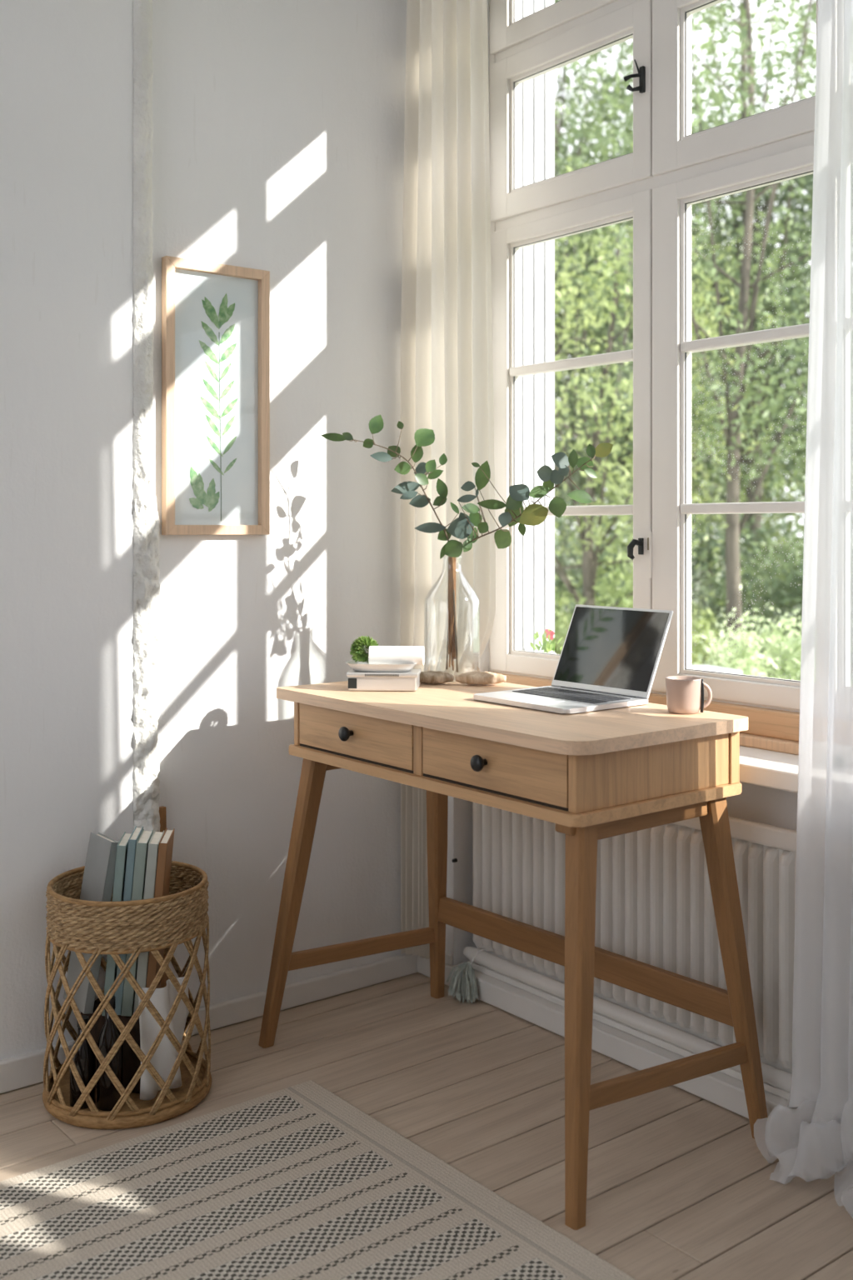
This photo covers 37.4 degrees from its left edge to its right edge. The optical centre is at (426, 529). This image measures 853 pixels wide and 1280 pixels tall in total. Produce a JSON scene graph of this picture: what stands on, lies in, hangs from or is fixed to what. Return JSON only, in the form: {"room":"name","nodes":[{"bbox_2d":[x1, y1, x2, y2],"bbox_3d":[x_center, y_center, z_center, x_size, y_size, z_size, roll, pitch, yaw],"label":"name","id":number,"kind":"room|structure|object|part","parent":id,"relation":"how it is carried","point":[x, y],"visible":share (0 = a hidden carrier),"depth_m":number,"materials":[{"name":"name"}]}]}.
{"room":"home office","nodes":[
{"label":"home office","id":0,"kind":"room"},
{"bbox_2d":[0,0,407,1059],"bbox_3d":[-1.594,-0.370,2.003,3.800,3.000,0.320,0,0,-39],"label":"wall","id":1,"kind":"structure","parent":0,"point":[279,125],"depth_m":2.71,"materials":[{"name":"white paint"}]},
{"bbox_2d":[133,0,162,832],"bbox_3d":[-0.578,-0.395,2.609,0.064,2.950,0.043,0,0,-39],"label":"trim","id":2,"kind":"structure","parent":1,"relation":"attached to","point":[147,592],"depth_m":2.59,"materials":[{"name":"paint"}]},
{"bbox_2d":[0,953,417,1093],"bbox_3d":[-1.417,1.048,1.942,3.600,0.060,0.036,0,0,-39],"label":"baseboard","id":3,"kind":"structure","parent":1,"relation":"attached to","point":[17,1072],"depth_m":2.79,"materials":[{"name":"paint"}]},
{"bbox_2d":[161,255,269,534],"bbox_3d":[-0.453,-0.280,2.724,0.253,0.584,0.021,0,0,-39],"label":"framed print","id":4,"kind":"object","parent":1,"relation":"attached to","point":[216,317],"visible":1,"depth_m":2.72,"materials":[{"name":"white paper"}]},
{"bbox_2d":[0,972,852,1279],"bbox_3d":[-0.045,1.105,0.309,3.900,0.050,4.500,0,0,-39],"label":"floor","id":5,"kind":"structure","parent":0,"point":[680,1187],"depth_m":2.27,"materials":[{"name":"brown wood"}]},
{"bbox_2d":[42,860,211,1129],"bbox_3d":[-0.572,0.875,2.417,0.316,0.408,0.316,0,0,-23],"label":"basket","id":6,"kind":"object","parent":5,"relation":"on","point":[114,928],"visible":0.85,"depth_m":2.30,"materials":[{"name":"wicker"}]},
{"bbox_2d":[70,1015,95,1109],"bbox_3d":[-0.635,0.982,2.328,0.047,0.160,0.047,0,0,-39],"label":"bottle","id":7,"kind":"object","parent":6,"relation":"in","point":[84,1059],"visible":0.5,"depth_m":2.31,"materials":[{"name":"black glass"}]},
{"bbox_2d":[96,995,123,1111],"bbox_3d":[-0.583,0.962,2.319,0.047,0.200,0.047,0,0,-39],"label":"bottle","id":8,"kind":"object","parent":6,"relation":"on","point":[107,1095],"visible":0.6,"depth_m":2.30,"materials":[{"name":"black glass"}]},
{"bbox_2d":[80,998,140,1093],"bbox_3d":[-0.572,0.989,2.439,0.150,0.146,0.122,0,0,13],"label":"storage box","id":9,"kind":"object","parent":6,"relation":"on","point":[132,1062],"visible":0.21,"depth_m":2.37,"materials":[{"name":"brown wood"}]},
{"bbox_2d":[63,832,119,1014],"bbox_3d":[-0.647,0.756,2.433,0.074,0.318,0.101,0,0,-39],"label":"book","id":10,"kind":"object","parent":9,"relation":"on","point":[99,870],"visible":0.69,"depth_m":2.42,"materials":[{"name":"grey paper"}]},
{"bbox_2d":[101,831,131,1015],"bbox_3d":[-0.592,0.753,2.419,0.045,0.320,0.110,0,0,-6],"label":"book","id":11,"kind":"object","parent":9,"relation":"on","point":[122,847],"visible":0.45,"depth_m":2.37,"materials":[{"name":"teal paper"}]},
{"bbox_2d":[115,825,143,1014],"bbox_3d":[-0.573,0.748,2.424,0.044,0.330,0.110,0,0,-6],"label":"book","id":12,"kind":"object","parent":9,"relation":"on","point":[135,835],"visible":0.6,"depth_m":2.37,"materials":[{"name":"grey paper"}]},
{"bbox_2d":[120,829,153,1016],"bbox_3d":[-0.554,0.751,2.419,0.048,0.325,0.110,0,0,-6],"label":"book","id":13,"kind":"object","parent":9,"relation":"on","point":[139,874],"visible":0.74,"depth_m":2.37,"materials":[{"name":"paper"}]},
{"bbox_2d":[133,830,164,1013],"bbox_3d":[-0.534,0.752,2.424,0.047,0.322,0.110,0,0,-6],"label":"book","id":14,"kind":"object","parent":9,"relation":"on","point":[152,850],"visible":0.45,"depth_m":2.37,"materials":[{"name":"paper"}]},
{"bbox_2d":[145,828,174,988],"bbox_3d":[-0.513,0.751,2.423,0.044,0.325,0.120,0,0,-5],"label":"book","id":15,"kind":"object","parent":9,"relation":"on","point":[165,847],"visible":0.53,"depth_m":2.36,"materials":[{"name":"paper"}]},
{"bbox_2d":[138,976,189,1099],"bbox_3d":[-0.490,0.950,2.362,0.037,0.200,0.122,0,0,33],"label":"wrapping paper","id":16,"kind":"object","parent":6,"relation":"in","point":[165,1056],"visible":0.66,"depth_m":2.35,"materials":[{"name":"white paper"}]},
{"bbox_2d":[159,805,169,988],"bbox_3d":[-0.560,0.831,2.632,0.040,0.497,0.031,0,0,-39],"label":"wooden slat","id":17,"kind":"object","parent":6,"relation":"in","point":[162,812],"visible":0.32,"depth_m":2.64,"materials":[{"name":"brown wood"}]},
{"bbox_2d":[0,1080,636,1279],"bbox_3d":[-0.360,1.076,1.230,1.750,0.006,1.750,0,0,-39],"label":"rug","id":18,"kind":"object","parent":5,"relation":"on","point":[298,1182],"visible":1,"depth_m":1.99,"materials":[{"name":"beige fabric"}]},
{"bbox_2d":[258,675,768,1229],"bbox_3d":[0.129,0.705,2.439,0.501,0.750,0.921,0,0,-39],"label":"writing desk","id":19,"kind":"object","parent":5,"relation":"on","point":[597,775],"visible":0.93,"depth_m":2.22,"materials":[{"name":"brown wood"}]},
{"bbox_3d":[-0.277,0.773,2.631,0.150,0.613,0.052,0,0,6],"label":"leg","id":20,"kind":"part","parent":19,"relation":"part of","materials":[{"name":"brown wood"}]},
{"bbox_3d":[-0.104,0.488,2.726,0.325,0.034,0.018,0,0,-38],"label":"apron rail","id":21,"kind":"part","parent":19,"relation":"part of","materials":[{"name":"brown wood"}]},
{"bbox_3d":[-0.155,0.397,2.448,0.027,0.029,0.029,0,0,-39],"label":"knob","id":22,"kind":"part","parent":19,"relation":"part of","materials":[{"name":"black metal"}]},
{"bbox_3d":[-0.138,0.400,2.461,0.018,0.084,0.378,0,0,-39],"label":"drawer","id":23,"kind":"part","parent":19,"relation":"part of","materials":[{"name":"brown wood"}]},
{"bbox_2d":[346,669,421,691],"bbox_3d":[-0.087,0.310,2.600,0.146,0.037,0.087,0,0,4],"label":"book","id":24,"kind":"object","parent":19,"relation":"on","point":[357,681],"visible":0.97,"depth_m":2.56,"materials":[{"name":"paper"}]},
{"bbox_3d":[-0.151,0.314,2.565,0.018,0.021,0.002,0,0,4],"label":"plate","id":25,"kind":"part","parent":24,"relation":"part of","materials":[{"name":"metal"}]},
{"bbox_2d":[345,660,416,672],"bbox_3d":[-0.091,0.283,2.601,0.153,0.017,0.084,0,0,5],"label":"tray","id":26,"kind":"object","parent":24,"relation":"on","point":[357,667],"visible":0.82,"depth_m":2.57,"materials":[{"name":"white ceramic"}]},
{"bbox_2d":[350,635,379,664],"bbox_3d":[-0.128,0.254,2.616,0.064,0.068,0.064,0,0,-39],"label":"potted succulent","id":27,"kind":"object","parent":26,"relation":"on","point":[357,648],"visible":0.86,"depth_m":2.60,"materials":[{"name":"green plant"}]},
{"bbox_2d":[356,660,369,664],"bbox_3d":[-0.128,0.280,2.616,0.036,0.016,0.036,0,0,-39],"label":"pot","id":28,"kind":"object","parent":27,"relation":"on","point":[357,662],"depth_m":2.60,"materials":[{"name":"white ceramic"}]},
{"bbox_2d":[368,645,424,664],"bbox_3d":[-0.061,0.260,2.592,0.112,0.039,0.042,0,0,4],"label":"card","id":29,"kind":"object","parent":26,"relation":"on","point":[377,654],"visible":0.96,"depth_m":2.57,"materials":[{"name":"white paper"}]},
{"bbox_3d":[-0.087,0.296,2.601,0.146,0.008,0.086,0,0,4],"label":"lid","id":30,"kind":"part","parent":24,"relation":"part of","materials":[{"name":"paper"}]},
{"bbox_3d":[-0.010,0.400,2.301,0.017,0.096,0.024,0,0,-39],"label":"cabinet post","id":31,"kind":"part","parent":19,"relation":"part of","materials":[{"name":"brown wood"}]},
{"bbox_2d":[420,670,454,684],"bbox_3d":[0.013,0.315,2.683,0.089,0.028,0.040,0,0,9],"label":"stone","id":32,"kind":"object","parent":19,"relation":"on","point":[429,677],"visible":0.78,"depth_m":2.67,"materials":[{"name":"beige stone"}]},
{"bbox_3d":[0.028,0.773,2.864,0.052,0.613,0.136,0,0,6],"label":"leg","id":33,"kind":"part","parent":19,"relation":"part of","materials":[{"name":"brown wood"}]},
{"bbox_2d":[424,555,479,682],"bbox_3d":[0.056,0.194,2.761,0.123,0.271,0.123,0,0,-39],"label":"bottle vase","id":34,"kind":"object","parent":19,"relation":"on","point":[478,600],"visible":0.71,"depth_m":2.75,"materials":[{"name":"clear glass"}]},
{"bbox_2d":[320,415,459,669],"bbox_3d":[-0.079,0.028,2.754,0.301,0.565,0.094,0,0,3],"label":"branch","id":35,"kind":"object","parent":34,"relation":"in","point":[423,437],"visible":0.93,"depth_m":2.76,"materials":[{"name":"green plant"}]},
{"bbox_2d":[447,555,457,669],"bbox_3d":[0.055,0.184,2.760,0.019,0.253,0.028,0,0,-19],"label":"bundle","id":36,"kind":"object","parent":34,"relation":"in","point":[452,561],"visible":0.82,"depth_m":2.76,"materials":[{"name":"brown plant"}]},
{"bbox_2d":[445,442,613,672],"bbox_3d":[0.205,0.065,2.658,0.361,0.491,0.096,0,0,23],"label":"branch","id":37,"kind":"object","parent":34,"relation":"in","point":[462,527],"visible":1,"depth_m":2.65,"materials":[{"name":"green plant"}]},
{"bbox_3d":[0.090,0.397,2.142,0.027,0.029,0.029,0,0,-39],"label":"knob","id":38,"kind":"part","parent":19,"relation":"part of","materials":[{"name":"black metal"}]},
{"bbox_2d":[455,670,506,684],"bbox_3d":[0.115,0.314,2.665,0.107,0.029,0.041,0,0,7],"label":"stone","id":39,"kind":"object","parent":19,"relation":"on","point":[477,677],"visible":1,"depth_m":2.65,"materials":[{"name":"beige stone"}]},
{"bbox_3d":[0.115,0.400,2.146,0.018,0.084,0.367,0,0,-39],"label":"drawer","id":40,"kind":"part","parent":19,"relation":"part of","materials":[{"name":"brown wood"}]},
{"bbox_3d":[0.136,0.402,2.424,0.401,0.100,0.817,0,0,-39],"label":"cabinet panel","id":41,"kind":"part","parent":19,"relation":"part of","materials":[{"name":"brown wood"}]},
{"bbox_3d":[0.136,0.458,2.422,0.419,0.019,0.835,0,0,-39],"label":"moulding","id":42,"kind":"part","parent":19,"relation":"part of","materials":[{"name":"brown wood"}]},
{"bbox_2d":[473,604,673,714],"bbox_3d":[0.280,0.242,2.426,0.290,0.172,0.260,0,0,-39],"label":"laptop","id":43,"kind":"object","parent":19,"relation":"on","point":[610,657],"visible":1,"depth_m":2.46,"materials":[{"name":"silver metal"}]},
{"bbox_3d":[0.364,0.238,2.493,0.076,0.163,0.258,0,0,-39],"label":"lid","id":44,"kind":"part","parent":43,"relation":"part of","materials":[{"name":"silver metal"}]},
{"bbox_3d":[0.245,0.773,1.997,0.053,0.613,0.111,0,0,9],"label":"leg","id":45,"kind":"part","parent":19,"relation":"part of","materials":[{"name":"brown wood"}]},
{"bbox_3d":[0.377,0.486,2.129,0.333,0.034,0.018,0,0,-39],"label":"apron rail","id":46,"kind":"part","parent":19,"relation":"part of","materials":[{"name":"brown wood"}]},
{"bbox_2d":[665,675,712,714],"bbox_3d":[0.467,0.298,2.272,0.073,0.062,0.066,0,0,-39],"label":"mug","id":47,"kind":"object","parent":19,"relation":"on","point":[683,692],"visible":1,"depth_m":2.25,"materials":[{"name":"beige ceramic"}]},
{"bbox_3d":[0.494,0.298,2.257,0.007,0.060,0.005,0,0,29],"label":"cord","id":48,"kind":"part","parent":47,"relation":"part of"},
{"bbox_3d":[0.503,0.299,2.269,0.022,0.049,0.008,0,0,0],"label":"handle","id":49,"kind":"part","parent":47,"relation":"part of","materials":[{"name":"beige ceramic"}]},
{"bbox_3d":[0.543,0.773,2.233,0.133,0.613,0.053,0,0,3],"label":"leg","id":50,"kind":"part","parent":19,"relation":"part of","materials":[{"name":"brown wood"}]},
{"bbox_3d":[0.538,0.400,2.232,0.024,0.096,0.024,0,0,-39],"label":"cabinet post","id":51,"kind":"part","parent":19,"relation":"part of","materials":[{"name":"brown wood"}]},
{"bbox_2d":[445,0,798,964],"bbox_3d":[1.437,-0.370,1.561,0.380,3.000,4.800,0,0,-39],"label":"wall","id":52,"kind":"structure","parent":0,"point":[762,804],"depth_m":2.98,"materials":[{"name":"white paint"}]},
{"bbox_2d":[417,952,788,1118],"bbox_3d":[0.621,1.041,2.347,0.112,0.072,1.928,0,0,-39],"label":"baseboard","id":53,"kind":"structure","parent":52,"relation":"attached to","point":[727,1092],"depth_m":2.57,"materials":[{"name":"paint"}]},
{"bbox_2d":[463,802,797,1099],"bbox_3d":[0.448,0.786,2.568,0.075,0.482,1.092,0,0,-39],"label":"radiator","id":54,"kind":"object","parent":52,"relation":"attached to","point":[654,903],"visible":0.49,"depth_m":2.52,"materials":[{"name":"metal"}]},
{"bbox_2d":[446,949,489,1003],"bbox_3d":[0.098,1.026,2.894,0.100,0.102,0.087,0,0,-3],"label":"tassel","id":55,"kind":"object","parent":54,"relation":"hanging from","point":[463,983],"visible":1,"depth_m":2.88,"materials":[{"name":"grey fabric"}]},
{"bbox_3d":[0.456,1.021,2.563,0.069,0.014,1.070,0,0,-39],"label":"foot rail","id":56,"kind":"part","parent":54,"relation":"part of","materials":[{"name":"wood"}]},
{"bbox_2d":[489,0,818,793],"bbox_3d":[0.702,-0.480,2.516,0.494,1.880,1.630,0,0,-39],"label":"window","id":57,"kind":"structure","parent":52,"relation":"in","point":[670,169],"depth_m":2.71,"materials":[{"name":"white paint"}]},
{"bbox_2d":[520,0,554,652],"bbox_3d":[0.275,-0.517,3.203,0.132,1.785,0.020,0,0,-39],"label":"exterior wall","id":58,"kind":"structure","parent":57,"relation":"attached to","point":[537,94],"depth_m":3.19,"materials":[{"name":"white paint"}]},
{"bbox_2d":[530,628,563,654],"bbox_3d":[0.297,0.311,3.102,0.061,0.136,0.132,0,0,-17],"label":"flower plant","id":59,"kind":"object","parent":57,"relation":"on","point":[547,647],"visible":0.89,"depth_m":3.09,"materials":[{"name":"green plant"}]},
{"bbox_3d":[0.447,0.043,2.716,0.036,0.045,0.019,0,0,-39],"label":"lever","id":60,"kind":"part","parent":57,"relation":"part of","materials":[{"name":"metal"}]},
{"bbox_3d":[0.464,0.037,2.725,0.007,0.036,0.012,0,0,-39],"label":"handle","id":61,"kind":"part","parent":57,"relation":"part of","materials":[{"name":"metal"}]},
{"bbox_3d":[0.655,0.378,2.479,0.026,0.052,1.626,0,0,-39],"label":"rail","id":62,"kind":"part","parent":57,"relation":"part of","materials":[{"name":"brown wood"}]},
{"bbox_3d":[0.480,0.032,2.709,0.004,0.027,0.012,0,0,-39],"label":"striker plate","id":63,"kind":"part","parent":57,"relation":"part of","materials":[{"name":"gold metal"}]},
{"bbox_3d":[0.650,-0.195,2.531,0.001,0.984,0.326,0,0,-39],"label":"glass pane","id":64,"kind":"part","parent":57,"relation":"part of","materials":[{"name":"clear glass"}]},
{"bbox_3d":[0.583,0.442,2.421,0.189,0.034,1.628,0,0,-39],"label":"sill","id":65,"kind":"part","parent":57,"relation":"part of","materials":[{"name":"paint"}]},
{"bbox_3d":[0.604,-1.765,2.236,0.076,0.070,2.096,0,0,-39],"label":"curtain rod","id":66,"kind":"object","parent":52,"relation":"attached to","visible":0},
{"bbox_2d":[400,0,495,959],"bbox_3d":[0.046,-0.375,2.939,0.061,2.790,0.291,0,0,-44],"label":"curtain","id":67,"kind":"object","parent":66,"relation":"hanging from","point":[447,359],"visible":0.7,"depth_m":2.94,"materials":[{"name":"beige fabric"}]},
{"bbox_2d":[754,0,852,1218],"bbox_3d":[0.837,-0.347,1.810,0.148,2.846,0.872,0,0,-39],"label":"curtain","id":68,"kind":"object","parent":66,"relation":"hanging from","point":[811,1137],"visible":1,"depth_m":2.06,"materials":[{"name":"white fabric"}]},
{"label":"outside","id":69,"kind":"structure","parent":0,"visible":0},
{"bbox_2d":[555,541,804,669],"bbox_3d":[13.199,1.230,23.283,44.100,1.200,75.000,0,0,-39],"label":"ground","id":70,"kind":"structure","parent":69,"point":[572,560],"depth_m":32.88,"materials":[{"name":"green plant"}]},
{"bbox_2d":[555,492,704,645],"bbox_3d":[1.014,0.685,11.428,3.156,2.307,2.631,0,0,-8],"label":"shrub","id":71,"kind":"object","parent":70,"relation":"on","point":[572,572],"visible":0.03,"depth_m":11.20,"materials":[{"name":"green plant"}]},
{"bbox_2d":[555,116,719,584],"bbox_3d":[0.630,-2.168,17.857,7.700,8.032,6.611,0,0,-1],"label":"tree","id":72,"kind":"object","parent":70,"relation":"on","point":[572,336],"visible":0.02,"depth_m":17.43,"materials":[{"name":"green plant"}]},
{"bbox_2d":[555,535,727,664],"bbox_3d":[1.300,0.932,9.043,1.970,1.781,2.028,0,0,7],"label":"shrub","id":73,"kind":"object","parent":70,"relation":"on","point":[562,627],"visible":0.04,"depth_m":8.70,"materials":[{"name":"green plant"}]},
{"bbox_2d":[555,141,777,607],"bbox_3d":[1.146,-0.467,8.575,2.562,4.454,2.492,0,0,-39],"label":"tree","id":74,"kind":"object","parent":70,"relation":"on","point":[589,567],"visible":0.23,"depth_m":8.30,"materials":[{"name":"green plant"}]},
{"bbox_2d":[555,206,804,604],"bbox_3d":[2.248,-1.988,19.781,6.880,7.563,7.210,0,0,-41],"label":"tree","id":75,"kind":"object","parent":70,"relation":"on","point":[717,520],"visible":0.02,"depth_m":18.48,"materials":[{"name":"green plant"}]},
{"bbox_2d":[555,0,804,445],"bbox_3d":[1.122,-3.383,13.071,4.827,10.133,5.227,0,0,-2],"label":"tree","id":76,"kind":"object","parent":70,"relation":"on","point":[587,252],"visible":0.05,"depth_m":12.22,"materials":[{"name":"green plant"}]},
{"bbox_2d":[560,485,804,674],"bbox_3d":[2.810,0.718,12.531,3.328,2.217,3.164,0,0,-5],"label":"shrub","id":77,"kind":"object","parent":70,"relation":"on","point":[763,537],"visible":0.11,"depth_m":11.97,"materials":[{"name":"green plant"}]},
{"bbox_2d":[555,193,809,618],"bbox_3d":[4.385,-2.104,20.153,6.173,7.769,7.402,0,0,-39],"label":"tree","id":78,"kind":"object","parent":70,"relation":"on","point":[789,494],"visible":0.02,"depth_m":19.15,"materials":[{"name":"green plant"}]},
{"bbox_2d":[555,41,813,583],"bbox_3d":[2.425,-1.730,13.998,5.743,6.743,5.295,0,0,-39],"label":"tree","id":79,"kind":"object","parent":70,"relation":"on","point":[578,479],"visible":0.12,"depth_m":13.10,"materials":[{"name":"green plant"}]},
{"bbox_2d":[555,0,816,664],"bbox_3d":[2.040,-1.470,8.011,2.847,6.443,3.145,0,0,-39],"label":"tree","id":80,"kind":"object","parent":70,"relation":"on","point":[734,418],"visible":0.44,"depth_m":7.97,"materials":[{"name":"green plant"}]},
{"bbox_2d":[555,0,816,626],"bbox_3d":[3.114,-3.221,12.777,5.721,9.718,5.965,0,0,-45],"label":"tree","id":81,"kind":"object","parent":70,"relation":"on","point":[743,60],"visible":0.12,"depth_m":12.39,"materials":[{"name":"green plant"}]},
{"bbox_2d":[616,193,810,613],"bbox_3d":[6.704,-1.869,20.722,7.122,7.368,7.102,0,0,-39],"label":"tree","id":82,"kind":"object","parent":70,"relation":"on","point":[727,267],"visible":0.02,"depth_m":19.59,"materials":[{"name":"green plant"}]},
{"bbox_2d":[691,664,743,674],"bbox_3d":[0.921,1.205,5.150,0.730,1.250,0.250,0,0,-24],"label":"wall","id":83,"kind":"structure","parent":70,"relation":"on","point":[707,667],"depth_m":5.24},
{"bbox_2d":[623,59,814,524],"bbox_3d":[5.475,-2.038,14.108,6.311,7.248,6.431,0,0,-1],"label":"tree","id":84,"kind":"object","parent":70,"relation":"on","point":[809,178],"visible":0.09,"depth_m":13.45,"materials":[{"name":"green plant"}]},
{"bbox_2d":[691,584,802,680],"bbox_3d":[1.739,1.042,6.247,1.109,1.525,1.065,0,0,-13],"label":"shrub","id":85,"kind":"object","parent":70,"relation":"on","point":[789,651],"visible":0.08,"depth_m":6.25,"materials":[{"name":"green plant"}]},
{"bbox_2d":[691,520,804,679],"bbox_3d":[3.023,0.810,9.486,2.212,2.024,2.446,0,0,0],"label":"shrub","id":86,"kind":"object","parent":70,"relation":"on","point":[783,597],"visible":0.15,"depth_m":9.58,"materials":[{"name":"green plant"}]}
]}

